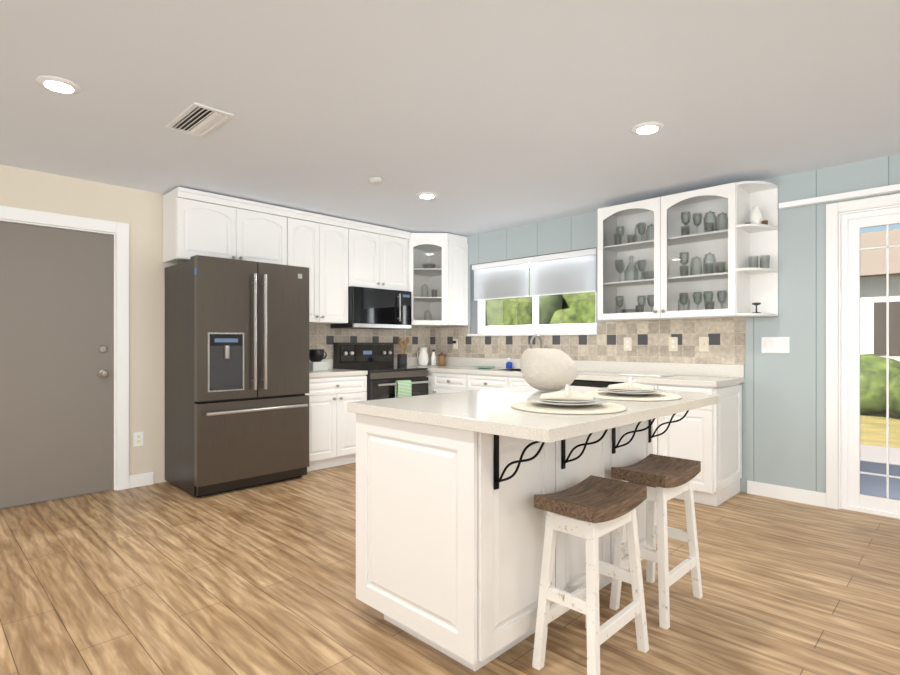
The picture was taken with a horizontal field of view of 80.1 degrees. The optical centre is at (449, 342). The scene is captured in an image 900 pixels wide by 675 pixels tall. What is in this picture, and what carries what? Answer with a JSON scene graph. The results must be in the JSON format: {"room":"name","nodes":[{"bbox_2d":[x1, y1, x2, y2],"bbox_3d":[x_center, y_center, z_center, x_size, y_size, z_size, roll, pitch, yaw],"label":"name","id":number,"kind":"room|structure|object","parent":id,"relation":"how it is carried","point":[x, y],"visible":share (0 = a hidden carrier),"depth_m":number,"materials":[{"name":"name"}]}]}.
{"room":"kitchen","nodes":[
{"label":"kitchen","id":0,"kind":"room"},
{"bbox_2d":[0,164,429,483],"bbox_3d":[-2.402,-0.040,4.604,0.159,2.420,6.300,0,0,45],"label":"wall","id":1,"kind":"structure","parent":0,"point":[140,212],"depth_m":4.38,"materials":[{"name":"beige paint"}]},
{"bbox_2d":[0,221,112,507],"bbox_3d":[-2.953,0.153,3.939,0.115,2.017,0.830,0,0,45],"label":"entry door","id":2,"kind":"structure","parent":1,"relation":"in","point":[56,363],"depth_m":3.98,"materials":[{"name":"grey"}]},
{"bbox_2d":[0,205,128,490],"bbox_3d":[-3.002,0.105,3.987,0.168,2.130,1.040,0,0,45],"label":"door frame","id":3,"kind":"structure","parent":1,"relation":"attached to","point":[120,350],"depth_m":4.25,"materials":[{"name":"white wood"}]},
{"bbox_2d":[163,187,290,265],"bbox_3d":[-1.956,-0.955,4.709,0.340,0.559,0.955,0,0,45],"label":"upper cabinet","id":4,"kind":"object","parent":1,"relation":"attached to","point":[201,223],"depth_m":4.51,"materials":[{"name":"white wood"}]},
{"bbox_2d":[291,209,350,323],"bbox_3d":[-1.384,-0.718,5.290,0.340,1.034,0.675,0,0,45],"label":"upper cabinet","id":5,"kind":"object","parent":1,"relation":"attached to","point":[337,257],"depth_m":5.22,"materials":[{"name":"white wood"}]},
{"bbox_2d":[351,221,409,290],"bbox_3d":[-0.870,-0.905,5.814,0.340,0.659,0.794,0,0,45],"label":"upper cabinet","id":6,"kind":"object","parent":1,"relation":"attached to","point":[379,255],"depth_m":5.68,"materials":[{"name":"white wood"}]},
{"bbox_2d":[331,286,410,329],"bbox_3d":[-0.826,-0.362,5.768,0.452,0.415,0.780,0,0,45],"label":"over-the-range microwave","id":7,"kind":"object","parent":6,"relation":"attached to","point":[376,308],"visible":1,"depth_m":5.59,"materials":[{"name":"black metal"}]},
{"bbox_2d":[0,462,899,674],"bbox_3d":[0.002,1.200,2.242,6.900,0.060,6.300,0,0,45],"label":"floor","id":8,"kind":"structure","parent":0,"point":[165,578],"depth_m":2.48,"materials":[{"name":"brown wood"}]},
{"bbox_2d":[165,255,308,497],"bbox_3d":[-1.782,0.256,4.530,0.788,1.828,0.936,0,0,45],"label":"refrigerator","id":9,"kind":"object","parent":8,"relation":"on","point":[236,373],"visible":1,"depth_m":4.23,"materials":[{"name":"grey metal"}]},
{"bbox_2d":[305,375,366,471],"bbox_3d":[-1.264,0.740,5.189,0.653,0.860,0.700,0,0,45],"label":"base cabinet","id":10,"kind":"object","parent":8,"relation":"on","point":[332,431],"visible":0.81,"depth_m":4.97,"materials":[{"name":"white wood"}]},
{"bbox_2d":[309,359,367,377],"bbox_3d":[-1.274,0.239,5.194,0.630,0.139,0.703,0,0,44],"label":"countertop","id":11,"kind":"structure","parent":10,"relation":"on","point":[331,372],"depth_m":5.07,"materials":[{"name":"white stone"}]},
{"bbox_2d":[309,349,327,370],"bbox_3d":[-1.300,0.166,5.255,0.160,0.206,0.194,0,0,45],"label":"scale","id":12,"kind":"object","parent":11,"relation":"on","point":[316,358],"visible":0.96,"depth_m":5.18,"materials":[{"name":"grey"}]},
{"bbox_2d":[334,343,428,399],"bbox_3d":[-0.707,0.583,5.671,0.722,1.175,0.758,0,0,45],"label":"range","id":13,"kind":"object","parent":8,"relation":"on","point":[376,362],"visible":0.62,"depth_m":5.64,"materials":[{"name":"black metal"}]},
{"bbox_2d":[395,380,411,397],"bbox_3d":[-0.471,0.564,5.412,0.059,0.372,0.181,0,0,45],"label":"dish towel","id":14,"kind":"object","parent":13,"relation":"hanging from","point":[403,388],"visible":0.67,"depth_m":5.39,"materials":[{"name":"green fabric"}]},
{"bbox_2d":[426,372,429,394],"bbox_3d":[-0.266,0.740,6.241,0.600,0.860,0.660,0,0,45],"label":"base cabinet","id":15,"kind":"object","parent":8,"relation":"on","point":[428,376],"depth_m":5.82,"materials":[{"name":"white wood"}]},
{"bbox_2d":[394,357,428,371],"bbox_3d":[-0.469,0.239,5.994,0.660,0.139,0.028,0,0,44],"label":"countertop","id":16,"kind":"structure","parent":15,"relation":"on","point":[411,361],"depth_m":6.42,"materials":[{"name":"white stone"}]},
{"bbox_2d":[430,372,465,393],"bbox_3d":[0.211,0.740,5.800,0.491,0.860,0.620,0,0,45],"label":"base cabinet","id":17,"kind":"object","parent":8,"relation":"on","point":[440,382],"depth_m":5.61,"materials":[{"name":"white wood"}]},
{"bbox_2d":[466,374,528,390],"bbox_3d":[0.764,0.740,5.257,1.059,0.860,0.620,0,0,45],"label":"base cabinet","id":18,"kind":"object","parent":8,"relation":"on","point":[473,381],"depth_m":5.19,"materials":[{"name":"white wood"}]},
{"bbox_2d":[356,409,691,670],"bbox_3d":[0.404,0.730,2.428,0.901,0.879,1.370,0,0,45],"label":"kitchen island","id":19,"kind":"object","parent":8,"relation":"on","point":[450,525],"depth_m":1.98,"materials":[{"name":"white wood"}]},
{"bbox_2d":[347,385,718,444],"bbox_3d":[0.428,0.270,2.412,1.010,0.040,1.430,0,0,45],"label":"island countertop","id":20,"kind":"structure","parent":19,"relation":"on","point":[489,411],"depth_m":1.99,"materials":[{"name":"white stone"}]},
{"bbox_2d":[520,348,577,390],"bbox_3d":[0.510,0.137,2.763,0.288,0.221,0.287,0,0,45],"label":"decorative bowl","id":21,"kind":"object","parent":20,"relation":"on","point":[548,369],"visible":0.98,"depth_m":2.66,"materials":[{"name":"beige ceramic"}]},
{"bbox_2d":[510,401,626,414],"bbox_3d":[0.456,0.245,2.076,0.440,0.008,0.440,0,0,45],"label":"placemat","id":22,"kind":"object","parent":20,"relation":"on","point":[602,408],"visible":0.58,"depth_m":1.97,"materials":[{"name":"beige fabric"}]},
{"bbox_2d":[528,396,607,406],"bbox_3d":[0.456,0.228,2.076,0.304,0.024,0.304,0,0,45],"label":"dinner plate","id":23,"kind":"object","parent":22,"relation":"on","point":[565,402],"visible":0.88,"depth_m":2.03,"materials":[{"name":"grey ceramic"}]},
{"bbox_2d":[540,384,593,400],"bbox_3d":[0.456,0.187,2.076,0.200,0.056,0.136,0,0,16],"label":"napkin","id":24,"kind":"object","parent":23,"relation":"on","point":[567,393],"visible":1,"depth_m":2.04,"materials":[{"name":"beige fabric"}]},
{"bbox_2d":[586,391,681,400],"bbox_3d":[0.848,0.245,2.504,0.440,0.008,0.440,0,0,45],"label":"placemat","id":25,"kind":"object","parent":20,"relation":"on","point":[648,397],"visible":0.58,"depth_m":2.40,"materials":[{"name":"beige fabric"}]},
{"bbox_2d":[598,387,665,395],"bbox_3d":[0.848,0.228,2.504,0.304,0.024,0.304,0,0,45],"label":"dinner plate","id":26,"kind":"object","parent":25,"relation":"on","point":[629,392],"visible":0.79,"depth_m":2.44,"materials":[{"name":"grey ceramic"}]},
{"bbox_2d":[607,377,654,390],"bbox_3d":[0.848,0.187,2.504,0.200,0.056,0.136,0,0,24],"label":"napkin","id":27,"kind":"object","parent":26,"relation":"on","point":[631,384],"visible":1,"depth_m":2.47,"materials":[{"name":"beige fabric"}]},
{"bbox_2d":[532,475,648,674],"bbox_3d":[0.527,0.858,1.985,0.257,0.624,0.403,0,0,45],"label":"bar stool","id":28,"kind":"object","parent":8,"relation":"on","point":[591,509],"visible":1,"depth_m":1.92,"materials":[{"name":"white wood"}]},
{"bbox_2d":[570,380,623,387],"bbox_3d":[1.333,0.743,4.638,0.596,0.855,0.656,0,0,45],"label":"dishwasher","id":29,"kind":"object","parent":8,"relation":"on","point":[592,383],"visible":0.06,"depth_m":4.42,"materials":[{"name":"black metal"}]},
{"bbox_2d":[624,382,657,454],"bbox_3d":[1.684,0.740,4.353,0.281,0.860,0.620,0,0,45],"label":"base cabinet","id":30,"kind":"object","parent":8,"relation":"on","point":[655,424],"depth_m":4.05,"materials":[{"name":"white wood"}]},
{"bbox_2d":[609,454,702,629],"bbox_3d":[0.934,0.858,2.412,0.257,0.624,0.403,0,0,45],"label":"bar stool","id":31,"kind":"object","parent":8,"relation":"on","point":[664,479],"visible":0.94,"depth_m":2.35,"materials":[{"name":"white wood"}]},
{"bbox_2d":[658,383,741,506],"bbox_3d":[1.929,0.740,4.113,0.405,0.860,0.620,0,0,45],"label":"base cabinet","id":32,"kind":"object","parent":8,"relation":"on","point":[709,437],"depth_m":3.89,"materials":[{"name":"white wood"}]},
{"bbox_2d":[429,357,743,386],"bbox_3d":[0.803,0.239,5.208,3.575,0.139,0.635,0,0,44],"label":"countertop","id":33,"kind":"structure","parent":32,"relation":"on","point":[703,375],"depth_m":4.61,"materials":[{"name":"white stone"}]},
{"bbox_2d":[397,337,409,365],"bbox_3d":[-0.539,0.099,6.199,0.112,0.340,0.153,0,0,45],"label":"utensil crock","id":34,"kind":"object","parent":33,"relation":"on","point":[401,359],"visible":1,"depth_m":6.15,"materials":[{"name":"grey"}]},
{"bbox_2d":[417,347,428,365],"bbox_3d":[-0.330,0.161,6.423,0.168,0.215,0.132,0,0,45],"label":"ceramic pitcher","id":35,"kind":"object","parent":33,"relation":"on","point":[423,358],"visible":1,"depth_m":6.37,"materials":[{"name":"white ceramic"}]},
{"bbox_2d":[431,350,436,365],"bbox_3d":[-0.194,0.174,6.373,0.066,0.190,0.065,0,0,45],"label":"soap bottle","id":36,"kind":"object","parent":33,"relation":"on","point":[433,360],"visible":1,"depth_m":6.35,"materials":[{"name":"white ceramic"}]},
{"bbox_2d":[438,353,445,365],"bbox_3d":[-0.098,0.190,6.307,0.094,0.157,0.094,0,0,45],"label":"canister","id":37,"kind":"object","parent":33,"relation":"on","point":[441,359],"visible":1,"depth_m":6.27,"materials":[{"name":"brown wood"}]},
{"bbox_2d":[473,366,495,368],"bbox_3d":[0.368,0.259,5.667,0.244,0.020,0.244,0,0,45],"label":"plate","id":38,"kind":"object","parent":33,"relation":"on","point":[484,367],"visible":0.94,"depth_m":5.62,"materials":[{"name":"green ceramic"}]},
{"bbox_2d":[506,358,511,367],"bbox_3d":[0.628,0.214,5.690,0.068,0.110,0.069,0,0,45],"label":"soap dispenser","id":39,"kind":"object","parent":33,"relation":"on","point":[508,364],"visible":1,"depth_m":5.67,"materials":[{"name":"blue plastic"}]},
{"bbox_2d":[530,334,541,347],"bbox_3d":[0.886,0.090,5.363,0.101,0.357,0.214,0,0,45],"label":"sink faucet","id":40,"kind":"object","parent":33,"relation":"on","point":[535,335],"visible":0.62,"depth_m":5.36,"materials":[{"name":"silver metal"}]},
{"bbox_2d":[619,373,673,376],"bbox_3d":[1.630,0.263,4.441,0.360,0.012,0.260,0,0,45],"label":"cutting board","id":41,"kind":"object","parent":33,"relation":"on","point":[647,374],"visible":0.98,"depth_m":4.36,"materials":[{"name":"white ceramic"}]},
{"bbox_2d":[0,0,899,236],"bbox_3d":[0.002,-1.290,2.242,6.900,0.080,6.300,0,0,45],"label":"ceiling","id":42,"kind":"structure","parent":0,"point":[479,116],"depth_m":2.73,"materials":[{"name":"white paint"}]},
{"bbox_2d":[35,75,81,93],"bbox_3d":[-1.889,-1.242,2.586,0.184,0.014,0.184,0,0,45],"label":"recessed light","id":43,"kind":"object","parent":42,"relation":"in","point":[58,84],"visible":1,"depth_m":2.56,"materials":[{"name":"white plastic"}]},
{"bbox_2d":[166,102,233,136],"bbox_3d":[-1.409,-1.241,3.004,0.440,0.016,0.210,0,0,45],"label":"ceiling vent","id":44,"kind":"object","parent":42,"relation":"in","point":[197,119],"visible":1,"depth_m":2.98,"materials":[{"name":"white metal"}]},
{"bbox_2d":[368,177,382,184],"bbox_3d":[-0.566,-1.233,4.075,0.112,0.032,0.112,0,0,45],"label":"smoke detector","id":45,"kind":"object","parent":42,"relation":"attached to","point":[375,180],"visible":1,"depth_m":4.04,"materials":[{"name":"grey plastic"}]},
{"bbox_2d":[416,192,437,198],"bbox_3d":[-0.195,-1.242,4.524,0.184,0.014,0.184,0,0,45],"label":"recessed light","id":46,"kind":"object","parent":42,"relation":"in","point":[426,195],"visible":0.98,"depth_m":4.49,"materials":[{"name":"white plastic"}]},
{"bbox_2d":[631,121,663,134],"bbox_3d":[1.147,-1.242,3.107,0.184,0.014,0.184,0,0,45],"label":"recessed light","id":47,"kind":"object","parent":42,"relation":"in","point":[646,128],"visible":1,"depth_m":3.08,"materials":[{"name":"white plastic"}]},
{"bbox_2d":[430,154,899,492],"bbox_3d":[2.208,-0.040,4.380,6.750,2.420,0.158,0,0,45],"label":"wall","id":48,"kind":"structure","parent":0,"point":[783,419],"depth_m":4.07,"materials":[{"name":"paint"}]},
{"bbox_2d":[408,233,467,326],"bbox_3d":[-0.250,-0.718,6.222,0.651,1.035,0.664,0,0,45],"label":"upper cabinet","id":49,"kind":"object","parent":48,"relation":"attached to","point":[446,277],"visible":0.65,"depth_m":6.11,"materials":[{"name":"white wood"}]},
{"bbox_2d":[421,284,436,296],"bbox_3d":[-0.243,-0.609,6.246,0.193,0.175,0.090,0,0,3],"label":"glasses","id":50,"kind":"object","parent":49,"relation":"in","point":[432,291],"depth_m":6.23,"materials":[{"name":"clear glass"}]},
{"bbox_2d":[422,264,435,267],"bbox_3d":[-0.245,-0.879,6.256,0.170,0.075,0.167,0,0,44],"label":"bowl","id":51,"kind":"object","parent":49,"relation":"in","point":[424,265],"depth_m":6.21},
{"bbox_2d":[452,339,457,348],"bbox_3d":[0.053,0.010,6.360,0.075,0.120,0.037,0,0,44],"label":"outlet","id":52,"kind":"object","parent":48,"relation":"attached to","point":[455,341],"depth_m":6.36,"materials":[{"name":"beige plastic"}]},
{"bbox_2d":[467,247,597,335],"bbox_3d":[0.868,-0.494,5.705,1.660,0.832,0.215,0,0,45],"label":"kitchen window","id":53,"kind":"structure","parent":48,"relation":"in","point":[567,272],"depth_m":5.70,"materials":[{"name":"white"}]},
{"bbox_2d":[624,337,631,350],"bbox_3d":[1.610,0.010,4.849,0.075,0.120,0.008,0,0,44],"label":"outlet","id":54,"kind":"object","parent":48,"relation":"attached to","point":[627,340],"depth_m":4.84,"materials":[{"name":"beige plastic"}]},
{"bbox_2d":[669,337,677,350],"bbox_3d":[1.903,0.010,4.561,0.075,0.120,0.008,0,0,44],"label":"outlet","id":55,"kind":"object","parent":48,"relation":"attached to","point":[673,341],"depth_m":4.56,"materials":[{"name":"beige plastic"}]},
{"bbox_2d":[598,181,777,320],"bbox_3d":[1.878,-0.690,4.358,1.310,0.980,0.339,0,0,45],"label":"upper cabinet","id":56,"kind":"object","parent":48,"relation":"attached to","point":[736,244],"visible":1,"depth_m":4.12,"materials":[{"name":"white wood"}]},
{"bbox_2d":[614,210,727,312],"bbox_3d":[1.831,-0.630,4.415,1.033,0.822,0.258,0,0,45],"label":"glassware","id":57,"kind":"object","parent":56,"relation":"in","point":[683,269],"depth_m":4.35,"materials":[{"name":"clear glass"}]},
{"bbox_2d":[745,206,769,312],"bbox_3d":[2.298,-0.619,3.998,0.158,0.800,0.106,0,0,45],"label":"decor","id":58,"kind":"object","parent":56,"relation":"in","point":[756,216],"visible":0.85,"depth_m":3.98,"materials":[{"name":"white ceramic"}]},
{"bbox_2d":[699,337,708,351],"bbox_3d":[2.079,0.010,4.384,0.075,0.120,0.014,0,0,44],"label":"outlet","id":59,"kind":"object","parent":48,"relation":"attached to","point":[703,344],"depth_m":4.38,"materials":[{"name":"beige plastic"}]},
{"bbox_2d":[761,337,789,352],"bbox_3d":[2.452,0.015,4.032,0.185,0.120,0.009,0,0,45],"label":"switch plate","id":60,"kind":"object","parent":48,"relation":"attached to","point":[775,344],"visible":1,"depth_m":4.03,"materials":[{"name":"white plastic"}]},
{"bbox_2d":[747,480,825,506],"bbox_3d":[2.495,1.120,3.987,0.510,0.100,0.014,0,0,44],"label":"baseboard","id":61,"kind":"structure","parent":48,"relation":"attached to","point":[809,497],"depth_m":3.97,"materials":[{"name":"white wood"}]},
{"bbox_2d":[779,184,899,209],"bbox_3d":[3.319,-1.015,3.135,2.420,0.040,0.075,0,0,45],"label":"rail","id":62,"kind":"object","parent":48,"relation":"attached to","point":[844,196],"visible":1,"depth_m":3.69,"materials":[{"name":"white plastic"}]},
{"bbox_2d":[826,193,899,509],"bbox_3d":[3.383,0.092,3.114,1.980,2.155,0.016,0,0,45],"label":"door frame","id":63,"kind":"structure","parent":48,"relation":"attached to","point":[833,210],"depth_m":3.77,"materials":[{"name":"white wood"}]},
{"bbox_2d":[838,204,899,518],"bbox_3d":[3.430,0.128,3.163,1.840,2.085,0.120,0,0,45],"label":"glass door","id":64,"kind":"structure","parent":48,"relation":"in","point":[850,225],"depth_m":3.73,"materials":[{"name":"white glass"}]},
{"label":"outside","id":65,"kind":"structure","parent":0,"visible":0},
{"bbox_2d":[860,412,899,447],"bbox_3d":[24.400,1.280,24.644,70.000,0.020,59.840,0,0,45],"label":"ground","id":66,"kind":"structure","parent":65,"point":[878,430],"depth_m":7.76,"materials":[{"name":"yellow plant"}]},
{"bbox_2d":[485,268,595,325],"bbox_3d":[4.964,-2.095,19.779,12.865,7.381,17.387,0,0,45],"label":"trees","id":67,"kind":"object","parent":66,"relation":"on","point":[567,308],"depth_m":11.52,"materials":[{"name":"green plant"}]},
{"bbox_2d":[860,229,899,360],"bbox_3d":[15.192,-0.930,11.850,11.800,4.400,7.800,0,0,45],"label":"house","id":68,"kind":"structure","parent":66,"relation":"on","point":[873,326],"depth_m":12.31,"materials":[{"name":"grey"}]},
{"bbox_2d":[860,354,899,415],"bbox_3d":[8.455,0.704,8.966,6.129,1.572,2.876,0,0,45],"label":"shrubs","id":69,"kind":"object","parent":66,"relation":"on","point":[881,363],"depth_m":9.18,"materials":[{"name":"green plant"}]},
{"bbox_2d":[860,444,899,499],"bbox_3d":[5.171,1.240,3.864,5.300,0.059,3.240,0,0,45],"label":"patio","id":70,"kind":"structure","parent":66,"relation":"on","point":[869,456],"depth_m":5.08,"materials":[{"name":"grey concrete"}]}
]}

